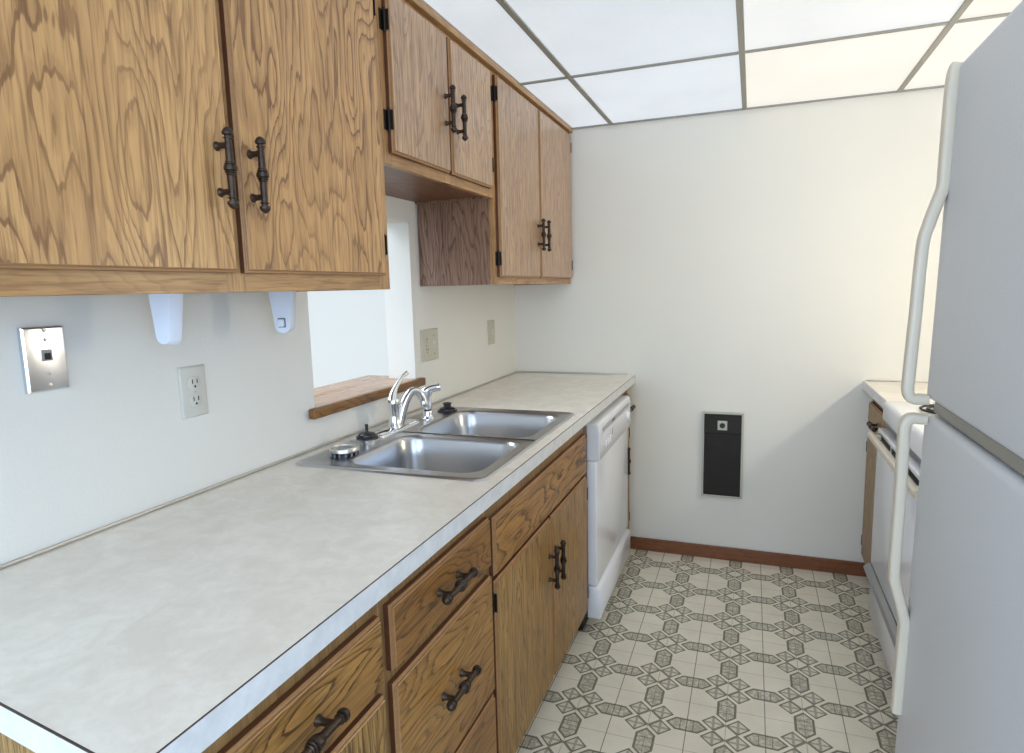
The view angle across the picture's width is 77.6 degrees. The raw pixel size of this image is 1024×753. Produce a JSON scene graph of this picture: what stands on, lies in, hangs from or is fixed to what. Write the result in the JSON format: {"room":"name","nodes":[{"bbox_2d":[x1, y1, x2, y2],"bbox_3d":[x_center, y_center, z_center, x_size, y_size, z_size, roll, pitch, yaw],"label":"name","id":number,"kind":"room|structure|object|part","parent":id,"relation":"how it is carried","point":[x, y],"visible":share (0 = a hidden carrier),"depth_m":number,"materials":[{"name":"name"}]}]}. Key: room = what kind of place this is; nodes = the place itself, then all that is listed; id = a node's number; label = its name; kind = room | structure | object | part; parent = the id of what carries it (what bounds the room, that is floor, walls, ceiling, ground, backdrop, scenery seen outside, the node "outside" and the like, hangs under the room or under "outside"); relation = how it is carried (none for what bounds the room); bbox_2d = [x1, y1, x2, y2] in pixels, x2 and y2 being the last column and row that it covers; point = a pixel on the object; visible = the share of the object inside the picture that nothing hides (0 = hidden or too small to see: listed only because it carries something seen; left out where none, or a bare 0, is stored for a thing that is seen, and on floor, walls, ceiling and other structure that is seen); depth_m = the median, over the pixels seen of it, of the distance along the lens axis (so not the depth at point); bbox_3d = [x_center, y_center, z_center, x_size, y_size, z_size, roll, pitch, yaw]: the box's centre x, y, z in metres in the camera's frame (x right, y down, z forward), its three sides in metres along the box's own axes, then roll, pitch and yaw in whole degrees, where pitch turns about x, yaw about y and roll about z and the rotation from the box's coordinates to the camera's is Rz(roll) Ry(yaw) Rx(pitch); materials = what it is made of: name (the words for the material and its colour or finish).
{"room":"kitchen","nodes":[
{"label":"kitchen","id":0,"kind":"room"},
{"bbox_2d":[0,0,516,564],"bbox_3d":[-0.570,-0.119,1.989,0.115,2.440,3.050,2,8,20],"label":"wall","id":1,"kind":"structure","parent":0,"point":[113,445],"depth_m":1.40,"materials":[{"name":"paint"}]},
{"bbox_2d":[17,326,69,393],"bbox_3d":[-0.825,-0.031,1.126,0.014,0.114,0.072,2,8,20],"label":"phone jack plate","id":2,"kind":"object","parent":1,"relation":"attached to","point":[42,349],"visible":1,"depth_m":1.12,"materials":[{"name":"silver metal"}]},
{"bbox_3d":[-0.820,-0.037,1.123,0.002,0.020,0.018,2,8,20],"label":"jack frame","id":3,"kind":"part","parent":2,"relation":"part of","materials":[{"name":"grey plastic"}]},
{"bbox_2d":[44,353,50,359],"bbox_3d":[-0.819,-0.036,1.124,0.001,0.012,0.011,2,8,20],"label":"socket","id":4,"kind":"object","parent":2,"relation":"attached to","point":[47,356],"depth_m":1.12,"materials":[{"name":"black plastic"}]},
{"bbox_2d":[178,364,208,419],"bbox_3d":[-0.715,0.034,1.434,0.008,0.115,0.071,2,8,20],"label":"wall outlet","id":5,"kind":"object","parent":1,"relation":"attached to","point":[192,381],"visible":1,"depth_m":1.43,"materials":[{"name":"grey plastic"}]},
{"bbox_2d":[188,376,200,389],"bbox_3d":[-0.713,0.014,1.431,0.002,0.028,0.034,2,8,20],"label":"receptacle","id":6,"kind":"object","parent":5,"relation":"attached to","point":[194,382],"depth_m":1.43,"materials":[{"name":"white plastic"}]},
{"bbox_2d":[190,393,201,406],"bbox_3d":[-0.712,0.053,1.436,0.002,0.028,0.034,2,8,20],"label":"receptacle","id":7,"kind":"object","parent":5,"relation":"attached to","point":[195,398],"depth_m":1.44,"materials":[{"name":"white plastic"}]},
{"bbox_2d":[0,0,389,345],"bbox_3d":[-0.621,-0.475,1.144,0.360,0.844,1.049,2,8,20],"label":"upper cabinet","id":8,"kind":"object","parent":1,"relation":"attached to","point":[147,146],"depth_m":1.03,"materials":[{"name":"brown wood"}]},
{"bbox_3d":[-0.586,-0.492,0.851,0.018,0.692,0.502,2,8,20],"label":"cabinet door","id":9,"kind":"part","parent":8,"relation":"part of","materials":[{"name":"brown wood"}]},
{"bbox_3d":[-0.657,-0.111,1.220,0.070,0.103,0.034,2,8,20],"label":"paper towel bracket","id":10,"kind":"part","parent":8,"relation":"part of","materials":[{"name":"white plastic"}]},
{"bbox_3d":[-0.507,-0.173,1.139,0.018,0.046,0.965,2,8,20],"label":"frame rail","id":11,"kind":"part","parent":8,"relation":"part of","materials":[{"name":"brown wood"}]},
{"bbox_3d":[-0.479,-0.349,1.071,0.036,0.134,0.022,2,8,20],"label":"pull handle","id":12,"kind":"part","parent":8,"relation":"part of","materials":[{"name":"brown metal"}]},
{"bbox_3d":[-0.452,-0.360,1.141,0.036,0.134,0.022,2,8,20],"label":"pull handle","id":13,"kind":"part","parent":8,"relation":"part of","materials":[{"name":"brown metal"}]},
{"bbox_3d":[-0.545,-0.155,1.517,0.070,0.103,0.034,2,8,20],"label":"paper towel bracket","id":14,"kind":"part","parent":8,"relation":"part of","materials":[{"name":"white plastic"}]},
{"bbox_3d":[-0.408,-0.562,1.321,0.018,0.692,0.473,2,8,20],"label":"cabinet door","id":15,"kind":"part","parent":8,"relation":"part of","materials":[{"name":"brown wood"}]},
{"bbox_2d":[405,0,571,132],"bbox_3d":[-0.205,-1.021,1.851,0.028,0.021,2.797,2,8,20],"label":"trim","id":16,"kind":"structure","parent":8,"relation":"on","point":[420,6],"depth_m":2.09,"materials":[{"name":"brown wood"}]},
{"bbox_2d":[0,371,516,569],"bbox_3d":[-0.445,0.158,2.167,0.008,0.006,2.691,2,8,20],"label":"trim","id":17,"kind":"structure","parent":1,"relation":"attached to","point":[84,535],"depth_m":1.42,"materials":[{"name":"silver metal"}]},
{"bbox_2d":[309,375,425,419],"bbox_3d":[-0.571,0.061,2.151,0.269,0.030,0.720,2,8,20],"label":"ledge","id":18,"kind":"object","parent":1,"relation":"on","point":[330,399],"visible":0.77,"depth_m":2.12,"materials":[{"name":"brown wood"}]},
{"bbox_2d":[420,328,438,362],"bbox_3d":[-0.315,-0.123,2.480,0.016,0.123,0.140,2,8,20],"label":"outlet","id":19,"kind":"object","parent":1,"relation":"attached to","point":[428,337],"visible":1,"depth_m":2.47,"materials":[{"name":"beige plastic"}]},
{"bbox_2d":[376,0,493,203],"bbox_3d":[-0.316,-0.800,1.936,0.360,0.434,0.718,2,8,20],"label":"upper cabinet","id":20,"kind":"object","parent":1,"relation":"attached to","point":[436,96],"visible":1,"depth_m":1.81,"materials":[{"name":"brown wood"}]},
{"bbox_3d":[-0.250,-0.778,1.728,0.018,0.390,0.328,2,8,20],"label":"cabinet door","id":21,"kind":"part","parent":20,"relation":"part of","materials":[{"name":"brown wood"}]},
{"bbox_3d":[-0.205,-0.602,1.914,0.018,0.044,0.630,2,8,20],"label":"frame rail","id":22,"kind":"part","parent":20,"relation":"part of","materials":[{"name":"brown wood"}]},
{"bbox_3d":[-0.214,-0.980,1.862,0.018,0.062,0.630,2,8,20],"label":"frame rail","id":23,"kind":"part","parent":20,"relation":"part of","materials":[{"name":"brown wood"}]},
{"bbox_3d":[-0.177,-0.776,1.848,0.036,0.134,0.022,2,8,20],"label":"pull handle","id":24,"kind":"part","parent":20,"relation":"part of","materials":[{"name":"brown metal"}]},
{"bbox_3d":[-0.150,-0.778,1.919,0.036,0.134,0.022,2,8,20],"label":"pull handle","id":25,"kind":"part","parent":20,"relation":"part of","materials":[{"name":"brown metal"}]},
{"bbox_3d":[-0.132,-0.825,2.041,0.018,0.390,0.316,2,8,20],"label":"cabinet door","id":26,"kind":"part","parent":20,"relation":"part of","materials":[{"name":"brown wood"}]},
{"bbox_2d":[487,320,494,344],"bbox_3d":[-0.094,-0.213,3.065,0.016,0.115,0.078,2,8,20],"label":"light switch","id":27,"kind":"object","parent":1,"relation":"attached to","point":[491,327],"visible":1,"depth_m":3.06,"materials":[{"name":"beige plastic"}]},
{"bbox_2d":[417,69,572,285],"bbox_3d":[-0.006,-0.770,2.767,0.360,0.736,1.028,2,8,20],"label":"upper cabinet","id":28,"kind":"object","parent":1,"relation":"attached to","point":[522,234],"visible":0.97,"depth_m":2.39,"materials":[{"name":"brown wood"}]},
{"bbox_3d":[0.027,-0.736,2.473,0.018,0.696,0.459,2,8,20],"label":"cabinet door","id":29,"kind":"part","parent":28,"relation":"part of","materials":[{"name":"brown wood"}]},
{"bbox_3d":[0.091,-1.104,2.670,0.018,0.052,0.945,2,8,20],"label":"frame rail","id":30,"kind":"part","parent":28,"relation":"part of","materials":[{"name":"brown wood"}]},
{"bbox_3d":[0.108,-0.420,2.764,0.018,0.039,0.945,2,8,20],"label":"frame rail","id":31,"kind":"part","parent":28,"relation":"part of","materials":[{"name":"brown wood"}]},
{"bbox_3d":[0.127,-0.594,2.672,0.036,0.134,0.022,2,8,20],"label":"pull handle","id":32,"kind":"part","parent":28,"relation":"part of","materials":[{"name":"brown metal"}]},
{"bbox_3d":[0.153,-0.605,2.743,0.036,0.134,0.022,2,8,20],"label":"pull handle","id":33,"kind":"part","parent":28,"relation":"part of","materials":[{"name":"brown metal"}]},
{"bbox_3d":[0.201,-0.804,2.931,0.018,0.696,0.496,2,8,20],"label":"cabinet door","id":34,"kind":"part","parent":28,"relation":"part of","materials":[{"name":"brown wood"}]},
{"bbox_2d":[307,289,388,387],"bbox_3d":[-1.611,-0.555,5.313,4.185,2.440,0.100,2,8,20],"label":"pass-through opening","id":35,"kind":"structure","parent":0,"point":[348,333],"depth_m":5.19,"materials":[{"name":"white paint"}]},
{"bbox_2d":[516,549,897,752],"bbox_3d":[0.584,1.150,1.740,2.286,0.060,3.050,2,8,20],"label":"floor","id":36,"kind":"structure","parent":0,"point":[685,653],"depth_m":2.27,"materials":[{"name":"tile"}]},
{"bbox_2d":[0,602,387,752],"bbox_3d":[-0.535,0.799,1.054,0.649,0.874,0.390,2,8,20],"label":"base cabinet","id":37,"kind":"object","parent":36,"relation":"on","point":[335,702],"visible":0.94,"depth_m":0.93,"materials":[{"name":"brown wood"}]},
{"bbox_3d":[-0.305,0.403,0.908,0.018,0.060,0.320,2,8,20],"label":"frame rail","id":38,"kind":"part","parent":37,"relation":"part of","materials":[{"name":"brown wood"}]},
{"bbox_3d":[-0.286,0.490,0.911,0.018,0.128,0.360,2,8,20],"label":"drawer","id":39,"kind":"part","parent":37,"relation":"part of","materials":[{"name":"brown wood"}]},
{"bbox_3d":[-0.273,0.497,0.864,0.040,0.024,0.149,2,8,20],"label":"pull handle","id":40,"kind":"part","parent":37,"relation":"part of","materials":[{"name":"brown metal"}]},
{"bbox_3d":[-0.277,0.849,0.960,0.018,0.568,0.360,2,8,20],"label":"cabinet door","id":41,"kind":"part","parent":37,"relation":"part of","materials":[{"name":"brown wood"}]},
{"bbox_2d":[379,511,496,752],"bbox_3d":[-0.385,0.741,1.452,0.649,0.874,0.464,2,8,20],"label":"base cabinet","id":42,"kind":"object","parent":36,"relation":"on","point":[437,623],"visible":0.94,"depth_m":1.28,"materials":[{"name":"brown wood"}]},
{"bbox_3d":[-0.154,0.344,1.307,0.018,0.060,0.412,2,8,20],"label":"frame rail","id":43,"kind":"part","parent":42,"relation":"part of","materials":[{"name":"brown wood"}]},
{"bbox_3d":[-0.135,0.424,1.311,0.018,0.122,0.446,2,8,20],"label":"drawer","id":44,"kind":"part","parent":42,"relation":"part of","materials":[{"name":"brown wood"}]},
{"bbox_3d":[-0.150,0.497,1.329,0.018,0.060,0.412,2,8,20],"label":"frame rail","id":45,"kind":"part","parent":42,"relation":"part of","materials":[{"name":"brown wood"}]},
{"bbox_3d":[-0.129,0.653,1.343,0.018,0.294,0.446,2,8,20],"label":"drawer","id":46,"kind":"part","parent":42,"relation":"part of","materials":[{"name":"brown wood"}]},
{"bbox_3d":[-0.111,0.423,1.293,0.040,0.024,0.149,2,8,20],"label":"pull handle","id":47,"kind":"part","parent":42,"relation":"part of","materials":[{"name":"brown metal"}]},
{"bbox_3d":[-0.105,0.643,1.323,0.040,0.024,0.149,2,8,20],"label":"pull handle","id":48,"kind":"part","parent":42,"relation":"part of","materials":[{"name":"brown metal"}]},
{"bbox_3d":[-0.122,0.942,1.383,0.018,0.260,0.446,2,8,20],"label":"drawer","id":49,"kind":"part","parent":42,"relation":"part of","materials":[{"name":"brown wood"}]},
{"bbox_2d":[485,428,588,752],"bbox_3d":[-0.139,0.644,2.107,0.645,0.874,0.954,2,8,20],"label":"base cabinet","id":50,"kind":"object","parent":36,"relation":"on","point":[537,571],"visible":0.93,"depth_m":1.85,"materials":[{"name":"brown wood"}]},
{"bbox_2d":[0,372,634,752],"bbox_3d":[-0.167,0.195,2.015,0.634,0.038,2.803,2,8,20],"label":"countertop","id":51,"kind":"structure","parent":50,"relation":"on","point":[160,630],"depth_m":0.98,"materials":[{"name":"laminate"}]},
{"bbox_2d":[375,371,428,438],"bbox_3d":[-0.355,0.083,2.029,0.106,0.184,0.260,2,8,20],"label":"faucet","id":52,"kind":"object","parent":51,"relation":"on","point":[398,409],"visible":0.98,"depth_m":2.04,"materials":[{"name":"silver metal"}]},
{"bbox_3d":[-0.376,0.167,2.049,0.056,0.012,0.260,2,8,20],"label":"escutcheon plate","id":53,"kind":"part","parent":52,"relation":"part of","materials":[{"name":"silver metal"}]},
{"bbox_3d":[-0.365,0.032,2.056,0.032,0.090,0.097,3,9,31],"label":"lever","id":54,"kind":"part","parent":52,"relation":"part of","materials":[{"name":"silver metal"}]},
{"bbox_3d":[-0.330,0.098,2.074,0.122,0.126,0.037,-7,9,-33],"label":"spout","id":55,"kind":"part","parent":52,"relation":"part of","materials":[{"name":"silver metal"}]},
{"bbox_2d":[296,406,573,481],"bbox_3d":[-0.175,0.272,1.984,0.552,0.191,0.844,2,8,20],"label":"sink","id":56,"kind":"object","parent":51,"relation":"in","point":[466,444],"visible":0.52,"depth_m":1.94,"materials":[{"name":"silver metal"}]},
{"bbox_2d":[329,443,359,457],"bbox_3d":[-0.462,0.203,1.758,0.082,0.024,0.082,2,8,20],"label":"strainer","id":57,"kind":"object","parent":56,"relation":"on","point":[341,450],"visible":1,"depth_m":1.74,"materials":[{"name":"silver metal"}]},
{"bbox_2d":[354,436,380,445],"bbox_3d":[-0.424,0.188,1.880,0.076,0.018,0.085,2,8,20],"label":"strainer","id":58,"kind":"object","parent":56,"relation":"on","point":[372,441],"visible":0.7,"depth_m":1.85,"materials":[{"name":"silver metal"}]},
{"bbox_2d":[356,424,377,439],"bbox_3d":[-0.426,0.159,1.871,0.064,0.041,0.064,2,8,20],"label":"stopper","id":59,"kind":"object","parent":58,"relation":"on","point":[367,435],"visible":1,"depth_m":1.86,"materials":[{"name":"black rubber"}]},
{"bbox_2d":[421,383,440,419],"bbox_3d":[-0.283,0.085,2.216,0.071,0.124,0.048,-5,9,-24],"label":"sprayer","id":60,"kind":"object","parent":56,"relation":"on","point":[428,390],"visible":0.82,"depth_m":2.20,"materials":[{"name":"silver metal"}]},
{"bbox_2d":[437,402,457,412],"bbox_3d":[-0.238,0.112,2.348,0.075,0.033,0.075,2,8,20],"label":"stopper","id":61,"kind":"object","parent":56,"relation":"on","point":[447,408],"visible":1,"depth_m":2.33,"materials":[{"name":"black rubber"}]},
{"bbox_3d":[-0.239,0.104,2.346,0.034,0.018,0.034,2,8,20],"label":"knob","id":62,"kind":"part","parent":61,"relation":"part of","materials":[{"name":"black rubber"}]},
{"bbox_3d":[0.040,0.736,1.801,0.018,0.541,0.456,2,8,20],"label":"cabinet door","id":63,"kind":"part","parent":50,"relation":"part of","materials":[{"name":"brown wood"}]},
{"bbox_3d":[0.095,0.294,1.969,0.019,0.154,0.950,2,8,20],"label":"rail","id":64,"kind":"part","parent":50,"relation":"part of","materials":[{"name":"brown wood"}]},
{"bbox_3d":[0.112,0.351,1.966,0.018,0.148,0.916,2,8,20],"label":"false drawer","id":65,"kind":"part","parent":50,"relation":"part of","materials":[{"name":"brown wood"}]},
{"bbox_3d":[0.133,0.592,1.961,0.036,0.134,0.022,2,8,20],"label":"pull handle","id":66,"kind":"part","parent":50,"relation":"part of","materials":[{"name":"brown metal"}]},
{"bbox_3d":[0.157,0.582,2.025,0.036,0.134,0.022,2,8,20],"label":"pull handle","id":67,"kind":"part","parent":50,"relation":"part of","materials":[{"name":"brown metal"}]},
{"bbox_3d":[0.203,0.672,2.231,0.018,0.541,0.448,2,8,20],"label":"cabinet door","id":68,"kind":"part","parent":50,"relation":"part of","materials":[{"name":"brown wood"}]},
{"bbox_2d":[578,395,629,630],"bbox_3d":[0.167,0.537,2.849,0.636,0.867,0.656,2,8,20],"label":"dishwasher","id":69,"kind":"object","parent":36,"relation":"on","point":[608,535],"visible":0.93,"depth_m":2.58,"materials":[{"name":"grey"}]},
{"bbox_3d":[0.143,0.917,2.914,0.525,0.098,0.616,2,8,20],"label":"frame","id":70,"kind":"part","parent":69,"relation":"part of","materials":[{"name":"black"}]},
{"bbox_2d":[583,425,587,575],"bbox_3d":[0.135,0.487,2.853,0.570,0.768,0.648,2,8,20],"label":"tub","id":71,"kind":"object","parent":69,"relation":"in","point":[585,429],"depth_m":2.42,"materials":[{"name":"grey plastic"}]},
{"bbox_3d":[0.421,0.524,2.751,0.039,0.499,0.656,2,8,20],"label":"door panel","id":72,"kind":"part","parent":69,"relation":"part of","materials":[{"name":"white metal"}]},
{"bbox_3d":[0.419,0.205,2.704,0.052,0.144,0.652,2,8,20],"label":"control panel","id":73,"kind":"part","parent":69,"relation":"part of","materials":[{"name":"white plastic"}]},
{"bbox_3d":[0.434,0.841,2.792,0.052,0.130,0.652,2,8,20],"label":"kick panel","id":74,"kind":"part","parent":69,"relation":"part of","materials":[{"name":"white metal"}]},
{"bbox_2d":[621,390,634,528],"bbox_3d":[0.300,0.472,3.269,0.646,0.874,0.226,2,8,20],"label":"base cabinet","id":75,"kind":"object","parent":36,"relation":"on","point":[632,407],"visible":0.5,"depth_m":3.18,"materials":[{"name":"brown wood"}]},
{"bbox_3d":[0.559,0.521,3.174,0.018,0.568,0.193,2,8,20],"label":"cabinet door","id":76,"kind":"part","parent":75,"relation":"part of","materials":[{"name":"brown wood"}]},
{"bbox_3d":[0.557,0.409,3.082,0.037,0.138,0.022,2,8,20],"label":"pull handle","id":77,"kind":"part","parent":75,"relation":"part of","materials":[{"name":"brown metal"}]},
{"bbox_2d":[861,399,886,563],"bbox_3d":[1.773,0.537,2.543,0.649,0.874,0.558,2,8,20],"label":"base cabinet","id":78,"kind":"object","parent":36,"relation":"on","point":[875,416],"visible":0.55,"depth_m":2.75,"materials":[{"name":"brown wood"}]},
{"bbox_3d":[1.513,0.571,2.645,0.018,0.568,0.520,2,8,20],"label":"cabinet door","id":79,"kind":"part","parent":78,"relation":"part of","materials":[{"name":"brown wood"}]},
{"bbox_3d":[1.478,0.205,2.604,0.037,0.022,0.138,2,8,20],"label":"pull handle","id":80,"kind":"part","parent":78,"relation":"part of","materials":[{"name":"brown metal"}]},
{"bbox_3d":[1.504,0.206,2.594,0.018,0.122,0.520,2,8,20],"label":"drawer","id":81,"kind":"part","parent":78,"relation":"part of","materials":[{"name":"brown wood"}]},
{"bbox_2d":[863,381,934,407],"bbox_3d":[1.769,0.084,2.477,0.634,0.038,0.560,2,8,20],"label":"countertop","id":82,"kind":"structure","parent":78,"relation":"on","point":[881,392],"depth_m":2.61,"materials":[{"name":"laminate"}]},
{"bbox_2d":[863,401,935,678],"bbox_3d":[1.511,0.521,1.919,0.700,1.089,0.764,2,8,20],"label":"range","id":83,"kind":"object","parent":36,"relation":"on","point":[882,610],"visible":0.21,"depth_m":2.13,"materials":[{"name":"white metal"}]},
{"bbox_3d":[1.245,0.875,2.072,0.032,0.160,0.760,2,8,20],"label":"storage drawer","id":84,"kind":"part","parent":83,"relation":"part of","materials":[{"name":"white metal"}]},
{"bbox_2d":[867,428,920,622],"bbox_3d":[1.513,0.608,1.931,0.700,0.736,0.760,2,8,20],"label":"oven","id":85,"kind":"object","parent":83,"relation":"in","point":[882,609],"depth_m":2.14,"materials":[{"name":"white metal"}]},
{"bbox_2d":[883,401,934,458],"bbox_3d":[1.526,0.185,1.864,0.651,0.079,0.764,2,8,20],"label":"cooktop","id":86,"kind":"object","parent":83,"relation":"in","point":[893,411],"depth_m":2.12,"materials":[{"name":"white metal"}]},
{"bbox_2d":[888,0,1023,752],"bbox_3d":[0.904,0.417,0.645,0.800,1.688,0.765,3,9,20],"label":"refrigerator","id":87,"kind":"object","parent":36,"relation":"on","point":[958,679],"visible":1,"depth_m":0.85,"materials":[{"name":"white metal"}]},
{"bbox_3d":[0.676,0.330,1.107,0.043,0.543,0.025,3,9,20],"label":"door handle","id":88,"kind":"part","parent":87,"relation":"part of","materials":[{"name":"beige plastic"}]},
{"bbox_3d":[0.596,0.634,0.793,0.059,1.051,0.765,3,9,20],"label":"door","id":89,"kind":"part","parent":87,"relation":"part of","materials":[{"name":"white metal"}]},
{"bbox_2d":[901,0,1023,458],"bbox_3d":[0.573,-0.169,0.683,0.109,0.536,0.765,2,8,20],"label":"freezer","id":90,"kind":"object","parent":87,"relation":"in","point":[976,378],"depth_m":0.85,"materials":[{"name":"white metal"}]},
{"bbox_3d":[0.605,0.103,0.712,0.060,0.019,0.745,3,9,20],"label":"divider rail","id":91,"kind":"part","parent":87,"relation":"part of","materials":[{"name":"grey"}]},
{"bbox_2d":[510,75,943,562],"bbox_3d":[1.108,-0.305,3.035,2.515,2.440,0.115,2,8,20],"label":"wall","id":92,"kind":"structure","parent":0,"point":[758,263],"depth_m":2.98,"materials":[{"name":"paint"}]},
{"bbox_2d":[517,371,627,374],"bbox_3d":[0.305,-0.019,3.314,0.600,0.008,0.008,2,8,20],"label":"trim","id":93,"kind":"structure","parent":92,"relation":"attached to","point":[517,371],"depth_m":3.30,"materials":[{"name":"silver metal"}]},
{"bbox_2d":[701,411,743,498],"bbox_3d":[1.020,0.382,3.093,0.189,0.423,0.025,2,8,20],"label":"wall heater","id":94,"kind":"object","parent":92,"relation":"attached to","point":[722,434],"visible":1,"depth_m":3.09,"materials":[{"name":"grey metal"}]},
{"bbox_2d":[703,432,740,496],"bbox_3d":[1.023,0.429,3.105,0.170,0.309,0.014,2,8,20],"label":"grille","id":95,"kind":"object","parent":94,"relation":"attached to","point":[721,450],"depth_m":3.10,"materials":[{"name":"black metal"}]},
{"bbox_3d":[1.014,0.237,3.071,0.044,0.046,0.003,2,8,20],"label":"thermostat plate","id":96,"kind":"part","parent":94,"relation":"part of","materials":[{"name":"grey"}]},
{"bbox_3d":[1.018,0.228,3.077,0.170,0.094,0.014,2,8,20],"label":"panel","id":97,"kind":"part","parent":94,"relation":"part of","materials":[{"name":"black metal"}]},
{"bbox_2d":[630,536,866,576],"bbox_3d":[1.121,0.879,3.136,1.140,0.066,0.012,2,8,20],"label":"baseboard","id":98,"kind":"structure","parent":92,"relation":"attached to","point":[649,544],"depth_m":3.11,"materials":[{"name":"brown wood"}]},
{"bbox_2d":[496,0,1010,128],"bbox_3d":[0.685,-0.987,1.391,1.959,0.007,3.039,2,8,20],"label":"grid","id":99,"kind":"object","parent":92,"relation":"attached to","point":[954,20],"visible":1,"depth_m":2.18,"materials":[{"name":"silver metal"}]},
{"bbox_2d":[424,0,563,82],"bbox_3d":[-0.092,-1.035,1.834,0.191,0.003,1.216,2,8,20],"label":"ceiling light panel","id":100,"kind":"object","parent":99,"relation":"on","point":[485,23],"visible":0.89,"depth_m":1.97,"materials":[{"name":"grey plastic"}]},
{"bbox_2d":[523,79,607,127],"bbox_3d":[0.256,-1.171,2.753,0.191,0.003,0.759,2,8,20],"label":"ceiling light panel","id":101,"kind":"object","parent":99,"relation":"on","point":[560,96],"visible":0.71,"depth_m":2.70,"materials":[{"name":"grey plastic"}]},
{"bbox_2d":[506,0,738,75],"bbox_3d":[0.282,-1.025,1.695,0.599,0.003,1.216,2,8,20],"label":"ceiling light panel","id":102,"kind":"object","parent":99,"relation":"on","point":[585,36],"visible":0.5,"depth_m":1.95,"materials":[{"name":"grey plastic"}]},
{"bbox_2d":[574,55,741,122],"bbox_3d":[0.629,-1.161,2.613,0.599,0.003,0.759,2,8,20],"label":"ceiling light panel","id":103,"kind":"object","parent":99,"relation":"on","point":[713,84],"visible":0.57,"depth_m":2.56,"materials":[{"name":"grey plastic"}]},
{"bbox_2d":[745,25,945,107],"bbox_3d":[1.194,-1.145,2.402,0.599,0.003,0.759,2,8,20],"label":"ceiling light panel","id":104,"kind":"object","parent":99,"relation":"on","point":[882,62],"visible":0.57,"depth_m":2.34,"materials":[{"name":"grey plastic"}]},
{"bbox_2d":[743,0,964,49],"bbox_3d":[0.847,-1.010,1.484,0.599,0.003,1.216,2,8,20],"label":"ceiling light panel","id":105,"kind":"object","parent":99,"relation":"on","point":[767,23],"visible":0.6,"depth_m":1.90,"materials":[{"name":"grey plastic"}]},
{"bbox_2d":[904,16,1006,89],"bbox_3d":[1.739,-1.130,2.198,0.558,0.003,0.759,2,8,20],"label":"ceiling light panel","id":106,"kind":"object","parent":99,"relation":"on","point":[961,41],"visible":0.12,"depth_m":2.19,"materials":[{"name":"grey plastic"}]},
{"bbox_2d":[958,0,1021,19],"bbox_3d":[1.392,-0.995,1.280,0.558,0.003,1.216,2,8,20],"label":"ceiling light panel","id":107,"kind":"object","parent":99,"relation":"on","point":[977,8],"visible":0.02,"depth_m":1.85,"materials":[{"name":"grey plastic"}]},
{"bbox_2d":[866,380,927,381],"bbox_3d":[1.869,0.025,2.729,0.620,0.006,0.008,2,8,20],"label":"trim","id":108,"kind":"structure","parent":92,"relation":"attached to","point":[866,380],"depth_m":2.80,"materials":[{"name":"silver metal"}]}
]}

